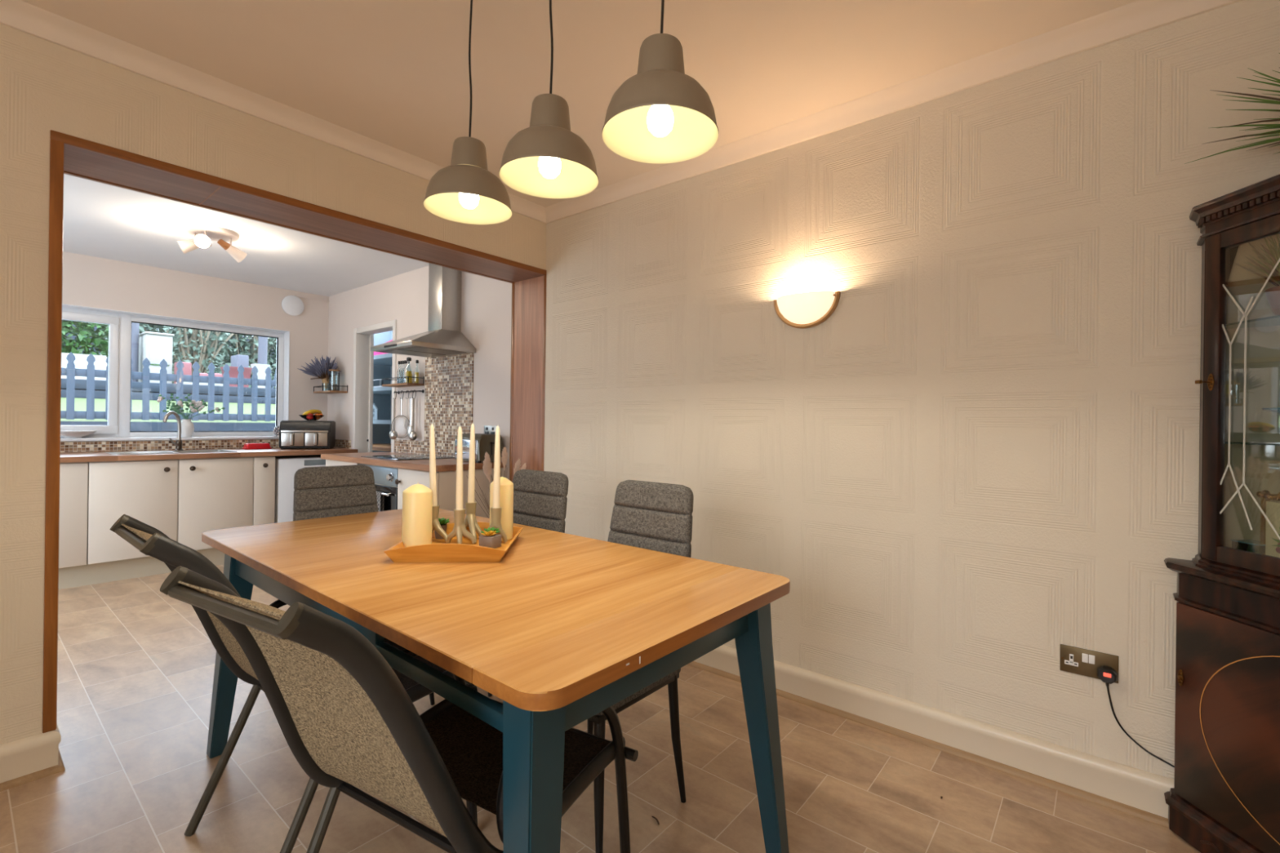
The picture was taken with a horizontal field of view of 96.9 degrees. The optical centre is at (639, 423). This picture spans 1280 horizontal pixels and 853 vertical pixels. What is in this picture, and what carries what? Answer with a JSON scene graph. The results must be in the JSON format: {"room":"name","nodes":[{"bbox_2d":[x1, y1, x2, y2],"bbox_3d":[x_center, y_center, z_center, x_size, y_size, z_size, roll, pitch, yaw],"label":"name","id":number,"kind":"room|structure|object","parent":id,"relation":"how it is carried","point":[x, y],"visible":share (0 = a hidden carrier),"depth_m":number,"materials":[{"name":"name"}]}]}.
{"room":"dining room","nodes":[
{"label":"dining room","id":0,"kind":"room"},
{"bbox_2d":[62,251,328,441],"bbox_3d":[-4.319,-0.089,4.625,0.250,2.440,3.440,1,0,40],"label":"wall","id":1,"kind":"structure","parent":0,"point":[87,281],"depth_m":5.04,"materials":[{"name":"paint"}]},
{"bbox_2d":[60,303,289,441],"bbox_3d":[-4.264,-0.384,4.630,0.222,1.047,2.455,1,0,40],"label":"window","id":2,"kind":"structure","parent":1,"relation":"in","point":[119,322],"depth_m":4.71,"materials":[{"name":"white plastic"}]},
{"bbox_2d":[60,431,96,438],"bbox_3d":[-4.404,0.085,4.407,0.270,0.056,0.270,1,0,40],"label":"serving dish","id":3,"kind":"object","parent":2,"relation":"on","point":[65,434],"visible":0.8,"depth_m":4.35,"materials":[{"name":"white ceramic"}]},
{"bbox_2d":[156,393,225,436],"bbox_3d":[-3.974,-0.071,4.960,0.498,0.379,0.472,1,0,20],"label":"flower vase","id":4,"kind":"object","parent":2,"relation":"on","point":[187,425],"visible":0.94,"depth_m":4.93,"materials":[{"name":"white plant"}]},
{"bbox_2d":[60,439,351,452],"bbox_3d":[-3.855,0.186,4.562,0.550,0.082,2.740,1,0,40],"label":"backsplash","id":5,"kind":"structure","parent":1,"relation":"attached to","point":[95,446],"depth_m":4.77,"materials":[{"name":"tile"}]},
{"bbox_2d":[281,295,304,315],"bbox_3d":[-3.379,-1.147,5.526,0.034,0.196,0.196,1,0,40],"label":"air vent","id":6,"kind":"object","parent":1,"relation":"in","point":[292,305],"visible":1,"depth_m":5.51,"materials":[{"name":"white plastic"}]},
{"bbox_2d":[62,173,428,296],"bbox_3d":[-2.588,-1.337,4.221,3.310,0.100,5.200,1,0,40],"label":"ceiling","id":7,"kind":"structure","parent":0,"point":[100,220],"depth_m":4.15,"materials":[{"name":"paint"}]},
{"bbox_2d":[177,223,246,262],"bbox_3d":[-2.874,-1.201,3.828,0.300,0.178,0.334,1,0,19],"label":"ceiling spotlight","id":8,"kind":"object","parent":7,"relation":"attached to","point":[203,234],"visible":1,"depth_m":3.76,"materials":[{"name":"white paint"}]},
{"bbox_2d":[0,23,546,745],"bbox_3d":[-2.047,-0.130,2.041,0.323,2.580,4.443,1,0,40],"label":"wall partition","id":9,"kind":"structure","parent":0,"point":[46,86],"depth_m":1.88,"materials":[{"name":"paint"}]},
{"bbox_2d":[0,723,61,782],"bbox_3d":[-2.769,1.084,1.164,0.347,0.134,2.192,1,0,40],"label":"baseboard","id":10,"kind":"structure","parent":9,"relation":"attached to","point":[31,754],"depth_m":1.85,"materials":[{"name":"beige paint"}]},
{"bbox_2d":[0,750,65,791],"bbox_3d":[-2.763,1.141,1.165,0.357,0.020,2.202,1,0,40],"label":"trim","id":11,"kind":"structure","parent":10,"relation":"attached to","point":[30,777],"depth_m":1.85,"materials":[{"name":"brown wood"}]},
{"bbox_2d":[0,0,546,223],"bbox_3d":[-1.918,-1.291,1.856,0.088,0.055,4.302,1,0,40],"label":"trim","id":12,"kind":"structure","parent":9,"relation":"attached to","point":[18,15],"depth_m":2.17,"materials":[{"name":"paint"}]},
{"bbox_2d":[42,129,546,733],"bbox_3d":[-1.407,0.101,2.826,0.343,2.135,2.173,1,0,40],"label":"trim","id":13,"kind":"structure","parent":9,"relation":"attached to","point":[70,155],"depth_m":2.38,"materials":[{"name":"brown wood"}]},
{"bbox_2d":[372,330,392,452],"bbox_3d":[-2.341,-0.063,5.845,2.750,2.440,0.960,1,0,40],"label":"wall","id":14,"kind":"structure","parent":0,"point":[380,433],"depth_m":6.94,"materials":[{"name":"blue paint"}]},
{"bbox_2d":[372,443,391,451],"bbox_3d":[-2.250,0.278,5.960,2.630,0.040,0.540,1,0,40],"label":"countertop","id":15,"kind":"structure","parent":14,"relation":"attached to","point":[383,446],"depth_m":6.10,"materials":[{"name":"brown wood"}]},
{"bbox_2d":[373,386,391,394],"bbox_3d":[-2.223,-0.369,5.984,2.630,0.045,0.480,1,0,40],"label":"shelf","id":16,"kind":"object","parent":14,"relation":"attached to","point":[379,390],"visible":0.14,"depth_m":6.24,"materials":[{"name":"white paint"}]},
{"bbox_2d":[373,353,392,365],"bbox_3d":[-2.218,-0.719,5.984,2.630,0.045,0.480,1,0,40],"label":"shelf","id":17,"kind":"object","parent":14,"relation":"attached to","point":[386,359],"visible":0.14,"depth_m":6.26,"materials":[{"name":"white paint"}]},
{"bbox_2d":[327,265,511,479],"bbox_3d":[-1.961,-0.058,4.844,3.110,2.440,0.100,1,0,40],"label":"wall","id":18,"kind":"structure","parent":0,"point":[486,302],"depth_m":4.66,"materials":[{"name":"paint"}]},
{"bbox_2d":[313,385,347,394],"bbox_3d":[-3.032,-0.335,5.561,0.400,0.075,0.160,1,0,40],"label":"wall shelf","id":19,"kind":"object","parent":18,"relation":"attached to","point":[331,392],"visible":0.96,"depth_m":5.49,"materials":[{"name":"brown wood"}]},
{"bbox_2d":[297,355,341,391],"bbox_3d":[-3.142,-0.492,5.517,0.477,0.355,0.307,1,0,40],"label":"bunch","id":20,"kind":"object","parent":19,"relation":"on","point":[322,369],"visible":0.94,"depth_m":5.50,"materials":[{"name":"purple plant"}]},
{"bbox_2d":[328,368,340,391],"bbox_3d":[-2.947,-0.415,5.474,0.098,0.205,0.098,1,0,40],"label":"glass jar","id":21,"kind":"object","parent":19,"relation":"on","point":[333,388],"visible":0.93,"depth_m":5.45,"materials":[{"name":"white"}]},
{"bbox_2d":[352,320,396,453],"bbox_3d":[-2.376,0.129,5.208,0.800,2.055,0.164,1,0,40],"label":"door frame","id":22,"kind":"structure","parent":18,"relation":"in","point":[363,337],"depth_m":5.40,"materials":[{"name":"white paint"}]},
{"bbox_2d":[382,376,424,387],"bbox_3d":[-1.961,-0.346,4.691,0.430,0.075,0.140,1,0,40],"label":"wall shelf","id":23,"kind":"object","parent":18,"relation":"attached to","point":[402,384],"visible":0.94,"depth_m":4.61,"materials":[{"name":"brown wood"}]},
{"bbox_2d":[404,357,413,382],"bbox_3d":[-1.870,-0.429,4.592,0.067,0.211,0.068,1,0,40],"label":"oil bottle","id":24,"kind":"object","parent":23,"relation":"on","point":[406,373],"visible":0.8,"depth_m":4.57,"materials":[{"name":"clear glass"}]},
{"bbox_2d":[393,389,424,399],"bbox_3d":[-1.935,-0.238,4.719,0.422,0.078,0.062,1,0,40],"label":"utensil rail","id":25,"kind":"object","parent":18,"relation":"attached to","point":[406,391],"visible":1,"depth_m":4.70,"materials":[{"name":"black metal"}]},
{"bbox_2d":[389,399,397,439],"bbox_3d":[-2.085,-0.035,4.805,0.079,0.345,0.040,1,0,10],"label":"ladle","id":26,"kind":"object","parent":25,"relation":"hanging from","point":[392,436],"visible":0.93,"depth_m":4.80,"materials":[{"name":"metal"}]},
{"bbox_2d":[408,398,417,440],"bbox_3d":[-1.842,-0.032,4.604,0.079,0.345,0.040,1,0,10],"label":"ladle","id":27,"kind":"object","parent":25,"relation":"hanging from","point":[412,435],"visible":1,"depth_m":4.60,"materials":[{"name":"metal"}]},
{"bbox_2d":[370,262,475,357],"bbox_3d":[-1.580,-0.896,4.149,0.585,0.754,0.501,1,0,40],"label":"hood","id":28,"kind":"object","parent":18,"relation":"attached to","point":[444,336],"visible":0.84,"depth_m":4.18,"materials":[{"name":"metal"}]},
{"bbox_2d":[394,353,473,457],"bbox_3d":[-1.669,-0.140,4.535,1.138,0.790,0.008,1,0,40],"label":"backsplash","id":29,"kind":"structure","parent":18,"relation":"attached to","point":[449,380],"depth_m":4.39,"materials":[{"name":"tile"}]},
{"bbox_2d":[484,425,497,434],"bbox_3d":[-1.064,0.058,4.032,0.146,0.086,0.010,1,0,40],"label":"double socket","id":30,"kind":"object","parent":18,"relation":"attached to","point":[488,429],"visible":0.8,"depth_m":4.03,"materials":[{"name":"metal"}]},
{"bbox_2d":[20,0,1138,207],"bbox_3d":[-0.555,-1.351,0.766,3.577,0.100,4.553,1,0,40],"label":"ceiling","id":31,"kind":"structure","parent":0,"point":[394,73],"depth_m":1.96,"materials":[{"name":"paint"}]},
{"bbox_2d":[423,0,512,224],"bbox_3d":[-0.519,-0.978,1.734,0.259,0.650,0.259,1,0,40],"label":"pendant lamp","id":32,"kind":"object","parent":31,"relation":"hanging from","point":[464,191],"visible":1,"depth_m":1.70,"materials":[{"name":"beige metal"}]},
{"bbox_2d":[498,0,598,198],"bbox_3d":[-0.235,-0.970,1.500,0.259,0.650,0.259,1,0,40],"label":"pendant lamp","id":33,"kind":"object","parent":31,"relation":"hanging from","point":[545,159],"visible":1,"depth_m":1.47,"materials":[{"name":"beige metal"}]},
{"bbox_2d":[601,0,718,164],"bbox_3d":[0.049,-0.963,1.266,0.259,0.650,0.259,1,0,40],"label":"pendant lamp","id":34,"kind":"object","parent":31,"relation":"hanging from","point":[660,114],"visible":1,"depth_m":1.25,"materials":[{"name":"grey metal"}]},
{"bbox_2d":[0,564,1200,852],"bbox_3d":[-1.431,1.218,2.559,7.160,0.100,6.250,1,0,40],"label":"floor","id":35,"kind":"structure","parent":0,"point":[135,661],"depth_m":1.85,"materials":[{"name":"tile"}]},
{"bbox_2d":[58,462,88,568],"bbox_3d":[-4.347,0.621,3.776,0.560,0.716,0.908,1,0,40],"label":"base cabinet","id":36,"kind":"object","parent":35,"relation":"on","point":[73,477],"visible":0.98,"depth_m":3.90,"materials":[{"name":"white wood"}]},
{"bbox_2d":[60,447,357,462],"bbox_3d":[-3.798,0.248,4.514,0.699,0.040,2.739,1,0,40],"label":"countertop","id":37,"kind":"structure","parent":36,"relation":"on","point":[89,456],"depth_m":4.45,"materials":[{"name":"laminate"}]},
{"bbox_2d":[104,449,236,454],"bbox_3d":[-3.717,0.244,4.526,0.400,0.040,0.770,1,0,40],"label":"sink","id":38,"kind":"object","parent":37,"relation":"in","point":[188,451],"visible":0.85,"depth_m":4.46,"materials":[{"name":"metal"}]},
{"bbox_2d":[162,411,183,450],"bbox_3d":[-3.829,0.062,4.643,0.056,0.327,0.205,1,0,0],"label":"mixer tap","id":39,"kind":"object","parent":37,"relation":"on","point":[179,442],"visible":1,"depth_m":4.70,"materials":[{"name":"grey metal"}]},
{"bbox_2d":[242,443,271,448],"bbox_3d":[-3.492,0.207,5.177,0.112,0.050,0.214,1,0,40],"label":"butter dish","id":40,"kind":"object","parent":37,"relation":"on","point":[246,446],"visible":1,"depth_m":5.13,"materials":[{"name":"red plastic"}]},
{"bbox_2d":[279,420,335,448],"bbox_3d":[-3.112,0.105,5.319,0.410,0.262,0.348,1,0,-19],"label":"bin","id":41,"kind":"object","parent":37,"relation":"on","point":[292,433],"visible":1,"depth_m":5.20,"materials":[{"name":"black plastic"}]},
{"bbox_2d":[86,459,177,564],"bbox_3d":[-3.887,0.627,4.309,0.592,0.716,0.493,1,0,40],"label":"base cabinet","id":42,"kind":"object","parent":35,"relation":"on","point":[146,491],"visible":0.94,"depth_m":4.10,"materials":[{"name":"white laminate"}]},
{"bbox_2d":[58,547,224,589],"bbox_3d":[-3.817,1.063,4.085,0.017,0.150,2.065,1,0,40],"label":"plinth","id":43,"kind":"object","parent":35,"relation":"on","point":[102,572],"visible":0.33,"depth_m":4.11,"materials":[{"name":"white wood"}]},
{"bbox_2d":[177,457,253,550],"bbox_3d":[-3.572,0.631,4.691,0.592,0.716,0.491,1,0,40],"label":"base cabinet","id":44,"kind":"object","parent":35,"relation":"on","point":[214,493],"visible":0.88,"depth_m":4.50,"materials":[{"name":"white laminate"}]},
{"bbox_2d":[252,456,275,525],"bbox_3d":[-3.364,0.634,4.944,0.592,0.716,0.159,1,0,40],"label":"base cabinet","id":45,"kind":"object","parent":35,"relation":"on","point":[264,467],"visible":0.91,"depth_m":4.77,"materials":[{"name":"white laminate"}]},
{"bbox_2d":[110,514,472,852],"bbox_3d":[-0.950,0.707,1.610,0.580,0.944,0.778,1,0,40],"label":"sling chair","id":46,"kind":"object","parent":35,"relation":"on","point":[149,540],"visible":0.3,"depth_m":1.58,"materials":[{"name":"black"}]},
{"bbox_2d":[274,454,325,523],"bbox_3d":[-3.126,0.721,5.265,0.562,0.832,0.590,1,0,40],"label":"washing machine","id":47,"kind":"object","parent":35,"relation":"on","point":[286,466],"visible":0.29,"depth_m":4.92,"materials":[{"name":"white plastic"}]},
{"bbox_2d":[325,459,359,466],"bbox_3d":[-2.157,0.725,4.595,0.560,0.868,0.518,1,0,40],"label":"end panel","id":48,"kind":"object","parent":35,"relation":"on","point":[328,462],"visible":0.02,"depth_m":4.43,"materials":[{"name":"white wood"}]},
{"bbox_2d":[293,464,435,705],"bbox_3d":[-1.180,0.682,2.372,0.505,0.981,0.430,1,0,40],"label":"dining chair","id":49,"kind":"object","parent":35,"relation":"on","point":[323,491],"visible":0.3,"depth_m":2.48,"materials":[{"name":"grey fabric"}]},
{"bbox_2d":[359,463,399,511],"bbox_3d":[-1.725,0.731,4.207,0.595,0.868,0.567,1,0,40],"label":"oven","id":50,"kind":"object","parent":35,"relation":"on","point":[384,477],"visible":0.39,"depth_m":3.91,"materials":[{"name":"metal"}]},
{"bbox_2d":[375,490,384,511],"bbox_3d":[-1.885,0.645,3.976,0.300,0.352,0.037,1,0,40],"label":"tea towel","id":51,"kind":"object","parent":50,"relation":"hanging from","point":[380,497],"visible":0.17,"depth_m":3.90,"materials":[{"name":"grey fabric"}]},
{"bbox_2d":[160,565,638,852],"bbox_3d":[-0.438,0.714,1.169,0.580,0.944,0.778,1,0,31],"label":"sling chair","id":52,"kind":"object","parent":35,"relation":"on","point":[340,708],"visible":0.8,"depth_m":1.05,"materials":[{"name":"grey fabric"}]},
{"bbox_2d":[395,467,503,518],"bbox_3d":[-1.303,0.736,3.870,0.480,0.868,0.550,1,0,40],"label":"base cabinet","id":53,"kind":"object","parent":35,"relation":"on","point":[446,481],"visible":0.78,"depth_m":3.70,"materials":[{"name":"white laminate"}]},
{"bbox_2d":[320,452,506,471],"bbox_3d":[-1.742,0.274,4.235,1.670,0.040,0.554,1,0,40],"label":"countertop","id":54,"kind":"structure","parent":53,"relation":"on","point":[449,464],"depth_m":3.89,"materials":[{"name":"laminate"}]},
{"bbox_2d":[360,453,454,460],"bbox_3d":[-1.731,0.252,4.263,0.560,0.005,0.470,1,0,40],"label":"cooktop","id":55,"kind":"object","parent":54,"relation":"in","point":[412,456],"visible":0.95,"depth_m":4.21,"materials":[{"name":"black glass"}]},
{"bbox_2d":[454,433,503,462],"bbox_3d":[-1.109,0.167,3.923,0.335,0.189,0.198,1,0,42],"label":"toaster","id":56,"kind":"object","parent":54,"relation":"on","point":[484,443],"visible":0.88,"depth_m":3.83,"materials":[{"name":"silver metal"}]},
{"bbox_2d":[201,508,790,852],"bbox_3d":[-0.602,0.794,1.806,1.909,0.770,0.914,1,0,40],"label":"dining table","id":57,"kind":"object","parent":35,"relation":"on","point":[562,629],"visible":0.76,"depth_m":1.34,"materials":[{"name":"brown wood"}]},
{"bbox_2d":[383,521,523,562],"bbox_3d":[-0.580,0.379,1.837,0.348,0.059,0.374,1,0,-4],"label":"wooden tray","id":58,"kind":"object","parent":57,"relation":"on","point":[439,551],"visible":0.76,"depth_m":1.67,"materials":[{"name":"brown wood"}]},
{"bbox_2d":[401,482,432,546],"bbox_3d":[-0.707,0.293,1.803,0.089,0.214,0.089,1,0,40],"label":"pillar candle","id":59,"kind":"object","parent":58,"relation":"on","point":[417,499],"visible":0.84,"depth_m":1.77,"materials":[{"name":"beige wax"}]},
{"bbox_2d":[434,517,449,539],"bbox_3d":[-0.701,0.366,1.981,0.068,0.069,0.061,1,0,-23],"label":"succulent pot","id":60,"kind":"object","parent":58,"relation":"on","point":[442,522],"visible":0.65,"depth_m":1.97,"materials":[{"name":"plant"}]},
{"bbox_2d":[431,502,507,543],"bbox_3d":[-0.579,0.339,1.927,0.265,0.126,0.138,1,0,21],"label":"candle holder","id":61,"kind":"object","parent":58,"relation":"on","point":[460,525],"visible":0.78,"depth_m":1.90,"materials":[{"name":"beige metal"}]},
{"bbox_2d":[429,422,437,506],"bbox_3d":[-0.699,0.143,1.923,0.025,0.292,0.027,1,0,40],"label":"taper candle","id":62,"kind":"object","parent":61,"relation":"on","point":[433,480],"visible":0.88,"depth_m":1.91,"materials":[{"name":"beige wax"}]},
{"bbox_2d":[455,424,462,510],"bbox_3d":[-0.598,0.150,1.886,0.024,0.291,0.024,1,0,40],"label":"taper candle","id":63,"kind":"object","parent":61,"relation":"on","point":[459,493],"visible":0.95,"depth_m":1.88,"materials":[{"name":"beige wax"}]},
{"bbox_2d":[467,422,475,502],"bbox_3d":[-0.589,0.140,1.985,0.024,0.291,0.024,1,0,40],"label":"taper candle","id":64,"kind":"object","parent":61,"relation":"on","point":[471,486],"visible":0.96,"depth_m":1.98,"materials":[{"name":"beige wax"}]},
{"bbox_2d":[493,426,500,508],"bbox_3d":[-0.482,0.148,1.910,0.024,0.291,0.024,1,0,40],"label":"taper candle","id":65,"kind":"object","parent":61,"relation":"on","point":[496,482],"visible":0.96,"depth_m":1.90,"materials":[{"name":"beige wax"}]},
{"bbox_2d":[479,527,501,548],"bbox_3d":[-0.483,0.372,1.849,0.061,0.061,0.083,1,0,22],"label":"succulent pot","id":66,"kind":"object","parent":58,"relation":"on","point":[490,539],"visible":0.99,"depth_m":1.83,"materials":[{"name":"concrete"}]},
{"bbox_2d":[466,446,526,518],"bbox_3d":[-0.900,0.659,3.515,0.368,1.033,0.323,1,0,40],"label":"pampas vase","id":67,"kind":"object","parent":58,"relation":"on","point":[486,468],"visible":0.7,"depth_m":3.53,"materials":[{"name":"beige plant"}]},
{"bbox_2d":[489,475,513,541],"bbox_3d":[-0.483,0.292,1.978,0.080,0.222,0.080,1,0,40],"label":"pillar candle","id":68,"kind":"object","parent":58,"relation":"on","point":[506,500],"visible":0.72,"depth_m":1.95,"materials":[{"name":"beige wax"}]},
{"bbox_2d":[465,469,568,696],"bbox_3d":[-0.572,0.690,2.217,0.430,0.981,0.505,1,0,40],"label":"dining chair","id":69,"kind":"object","parent":35,"relation":"on","point":[540,497],"visible":0.24,"depth_m":2.34,"materials":[{"name":"grey fabric"}]},
{"bbox_2d":[587,480,693,852],"bbox_3d":[-0.104,0.696,1.810,0.430,0.981,0.505,1,0,40],"label":"dining chair","id":70,"kind":"object","parent":35,"relation":"on","point":[647,515],"visible":0.41,"depth_m":1.89,"materials":[{"name":"grey fabric"}]},
{"bbox_2d":[1164,173,1279,852],"bbox_3d":[1.617,0.288,1.266,0.621,1.818,0.683,1,0,40],"label":"tall cabinet","id":71,"kind":"object","parent":35,"relation":"on","point":[1224,797],"visible":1,"depth_m":1.57,"materials":[{"name":"brown wood"}]},
{"bbox_2d":[1185,53,1279,164],"bbox_3d":[1.680,-0.832,1.327,0.593,0.422,0.500,1,0,40],"label":"potted grass","id":72,"kind":"object","parent":71,"relation":"on","point":[1274,101],"depth_m":1.48,"materials":[{"name":"green plant"}]},
{"bbox_2d":[1231,539,1266,551],"bbox_3d":[1.689,0.350,1.560,0.062,0.048,0.067,1,0,-2],"label":"glass box","id":73,"kind":"object","parent":71,"relation":"on","point":[1242,544],"visible":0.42,"depth_m":1.59,"materials":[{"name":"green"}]},
{"bbox_2d":[1224,441,1279,445],"bbox_3d":[1.851,0.057,1.277,0.415,0.006,0.776,1,0,-1],"label":"glass shelf","id":74,"kind":"object","parent":71,"relation":"attached to","point":[1226,443],"depth_m":1.60,"materials":[{"name":"white"}]},
{"bbox_2d":[1226,315,1279,326],"bbox_3d":[1.855,-0.273,1.277,0.415,0.006,0.776,1,0,-1],"label":"glass shelf","id":75,"kind":"object","parent":71,"relation":"attached to","point":[1273,321],"depth_m":1.57,"materials":[{"name":"white"}]},
{"bbox_2d":[1240,233,1279,315],"bbox_3d":[1.737,-0.407,1.489,0.168,0.256,0.269,1,0,-35],"label":"potted grass","id":76,"kind":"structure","parent":71,"relation":"on","point":[1273,294],"depth_m":1.53,"materials":[{"name":"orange plant"}]},
{"bbox_2d":[1264,285,1279,315],"bbox_3d":[1.749,-0.320,1.499,0.136,0.082,0.136,1,0,40],"label":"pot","id":77,"kind":"object","parent":76,"relation":"on","point":[1273,294],"depth_m":1.51,"materials":[{"name":"white ceramic"}]},
{"bbox_2d":[1256,489,1279,557],"bbox_3d":[1.669,0.274,1.456,0.028,0.192,0.191,1,0,11],"label":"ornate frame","id":78,"kind":"object","parent":71,"relation":"on","point":[1268,536],"visible":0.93,"depth_m":1.51,"materials":[{"name":"gold metal"}]},
{"bbox_2d":[543,0,1279,779],"bbox_3d":[0.829,-0.043,2.464,3.577,2.480,0.150,1,0,40],"label":"wall","id":79,"kind":"structure","parent":0,"point":[984,461],"depth_m":2.09,"materials":[{"name":"paint"}]},
{"bbox_2d":[773,290,840,328],"bbox_3d":[0.693,-0.480,2.425,0.298,0.139,0.088,1,0,40],"label":"wall light","id":80,"kind":"object","parent":79,"relation":"attached to","point":[808,309],"visible":1,"depth_m":2.40,"materials":[{"name":"beige glass"}]},
{"bbox_2d":[545,0,1243,223],"bbox_3d":[0.730,-1.257,2.404,3.476,0.055,0.088,1,0,40],"label":"trim","id":81,"kind":"structure","parent":79,"relation":"attached to","point":[1140,16],"depth_m":2.12,"materials":[{"name":"paint"}]},
{"bbox_2d":[687,644,1173,827],"bbox_3d":[0.720,1.129,2.429,3.477,0.134,0.024,1,0,40],"label":"baseboard","id":82,"kind":"structure","parent":79,"relation":"attached to","point":[1136,788],"depth_m":2.02,"materials":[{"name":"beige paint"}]},
{"bbox_2d":[1059,644,1119,683],"bbox_3d":[1.452,0.777,1.838,0.149,0.087,0.009,1,0,40],"label":"double socket","id":83,"kind":"object","parent":79,"relation":"attached to","point":[1081,661],"visible":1,"depth_m":1.84,"materials":[{"name":"gold metal"}]},
{"bbox_2d":[1097,665,1117,686],"bbox_3d":[1.475,0.801,1.792,0.050,0.058,0.036,1,0,40],"label":"plug","id":84,"kind":"object","parent":83,"relation":"attached to","point":[1107,674],"visible":1,"depth_m":1.78,"materials":[{"name":"black plastic"}]},
{"bbox_2d":[1106,686,1174,768],"bbox_3d":[1.550,0.933,1.750,0.178,0.211,0.022,1,0,34],"label":"power cable","id":85,"kind":"object","parent":84,"relation":"attached to","point":[1108,687],"visible":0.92,"depth_m":1.78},
{"label":"outside","id":86,"kind":"structure","parent":0,"visible":0},
{"bbox_2d":[63,320,274,376],"bbox_3d":[-10.797,-0.600,14.092,0.200,3.300,24.000,1,0,40],"label":"trees","id":87,"kind":"object","parent":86,"point":[74,326],"visible":0.02,"depth_m":12.47,"materials":[{"name":"plant"}]},
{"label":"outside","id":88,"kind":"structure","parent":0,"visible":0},
{"bbox_2d":[60,397,275,422],"bbox_3d":[-6.258,-0.078,9.048,3.490,0.570,18.000,1,0,40],"label":"lawn","id":89,"kind":"structure","parent":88,"point":[80,404],"depth_m":8.32,"materials":[{"name":"green plant"}]},
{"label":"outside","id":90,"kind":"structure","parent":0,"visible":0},
{"bbox_2d":[61,377,275,404],"bbox_3d":[-9.449,-0.386,11.682,4.750,0.625,16.000,1,0,40],"label":"raised bed","id":91,"kind":"object","parent":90,"point":[80,384],"visible":0.06,"depth_m":9.69,"materials":[{"name":"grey wood"}]},
{"bbox_2d":[61,352,106,380],"bbox_3d":[-9.010,-0.899,9.149,0.360,0.418,0.840,1,0,40],"label":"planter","id":92,"kind":"object","parent":91,"relation":"on","point":[81,362],"visible":0.36,"depth_m":9.07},
{"bbox_2d":[61,320,108,357],"bbox_3d":[-10.422,-1.605,9.032,0.943,1.812,3.166,1,0,40],"label":"hedge","id":93,"kind":"object","parent":91,"relation":"on","point":[97,340],"visible":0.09,"depth_m":9.77,"materials":[{"name":"green plant"}]},
{"bbox_2d":[131,322,139,382],"bbox_3d":[-8.881,-2.408,9.942,0.170,3.440,0.181,1,0,40],"label":"trunk","id":94,"kind":"object","parent":91,"relation":"on","point":[135,326],"visible":0.11,"depth_m":9.92,"materials":[{"name":"grey plant"}]},
{"bbox_2d":[100,323,185,383],"bbox_3d":[-10.235,-1.712,11.760,0.970,2.026,1.477,1,0,40],"label":"tree","id":95,"kind":"object","parent":91,"relation":"on","point":[143,327],"visible":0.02,"depth_m":11.68,"materials":[{"name":"green plant"}]},
{"bbox_2d":[137,331,174,383],"bbox_3d":[-8.741,-1.141,10.225,0.780,0.910,0.400,1,0,40],"label":"garden shed","id":96,"kind":"object","parent":91,"relation":"on","point":[156,347],"visible":0.64,"depth_m":10.00,"materials":[{"name":"white wood"}]},
{"bbox_2d":[173,361,191,383],"bbox_3d":[-8.144,-0.883,10.113,0.250,0.408,0.210,1,0,40],"label":"tub","id":97,"kind":"object","parent":91,"relation":"on","point":[187,369],"visible":0.46,"depth_m":10.05,"materials":[{"name":"pink plastic"}]},
{"bbox_2d":[159,325,234,382],"bbox_3d":[-8.780,-1.628,11.621,0.954,1.897,1.661,1,0,40],"label":"tree","id":98,"kind":"object","parent":91,"relation":"on","point":[200,344],"visible":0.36,"depth_m":11.39,"materials":[{"name":"green plant"}]},
{"bbox_2d":[191,329,276,388],"bbox_3d":[-8.957,-1.745,13.228,1.081,2.129,2.359,1,0,40],"label":"tree","id":99,"kind":"object","parent":91,"relation":"on","point":[242,344],"visible":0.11,"depth_m":12.90,"materials":[{"name":"green plant"}]},
{"bbox_2d":[220,366,252,387],"bbox_3d":[-7.661,-0.867,10.777,0.380,0.388,0.420,1,0,40],"label":"tub","id":100,"kind":"object","parent":91,"relation":"on","point":[233,372],"visible":0.43,"depth_m":10.65,"materials":[{"name":"pink plastic"}]},
{"bbox_2d":[231,355,248,367],"bbox_3d":[-7.883,-1.004,11.175,0.400,0.658,0.200,1,0,40],"label":"storage box","id":101,"kind":"object","parent":91,"relation":"on","point":[236,360],"visible":0.44,"depth_m":11.06,"materials":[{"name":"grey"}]},
{"bbox_2d":[250,363,270,388],"bbox_3d":[-7.384,-0.908,11.035,0.250,0.478,0.260,1,0,40],"label":"crate","id":102,"kind":"object","parent":91,"relation":"on","point":[261,374],"visible":0.5,"depth_m":10.96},
{"bbox_2d":[257,336,267,364],"bbox_3d":[-7.621,-2.392,11.470,0.170,3.440,0.181,1,0,40],"label":"trunk","id":103,"kind":"object","parent":91,"relation":"on","point":[263,341],"visible":0.19,"depth_m":11.42,"materials":[{"name":"grey wood"}]},
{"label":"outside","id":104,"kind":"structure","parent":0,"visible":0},
{"bbox_2d":[60,421,275,431],"bbox_3d":[-4.859,0.585,7.887,0.120,1.180,16.000,1,0,40],"label":"wall","id":105,"kind":"structure","parent":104,"point":[135,426],"depth_m":7.03,"materials":[{"name":"grey stone"}]},
{"bbox_2d":[60,351,275,421],"bbox_3d":[-5.513,-0.404,7.141,0.060,0.740,6.400,1,0,40],"label":"picket fence","id":106,"kind":"object","parent":105,"relation":"on","point":[70,371],"visible":0.52,"depth_m":6.92,"materials":[{"name":"wood"}]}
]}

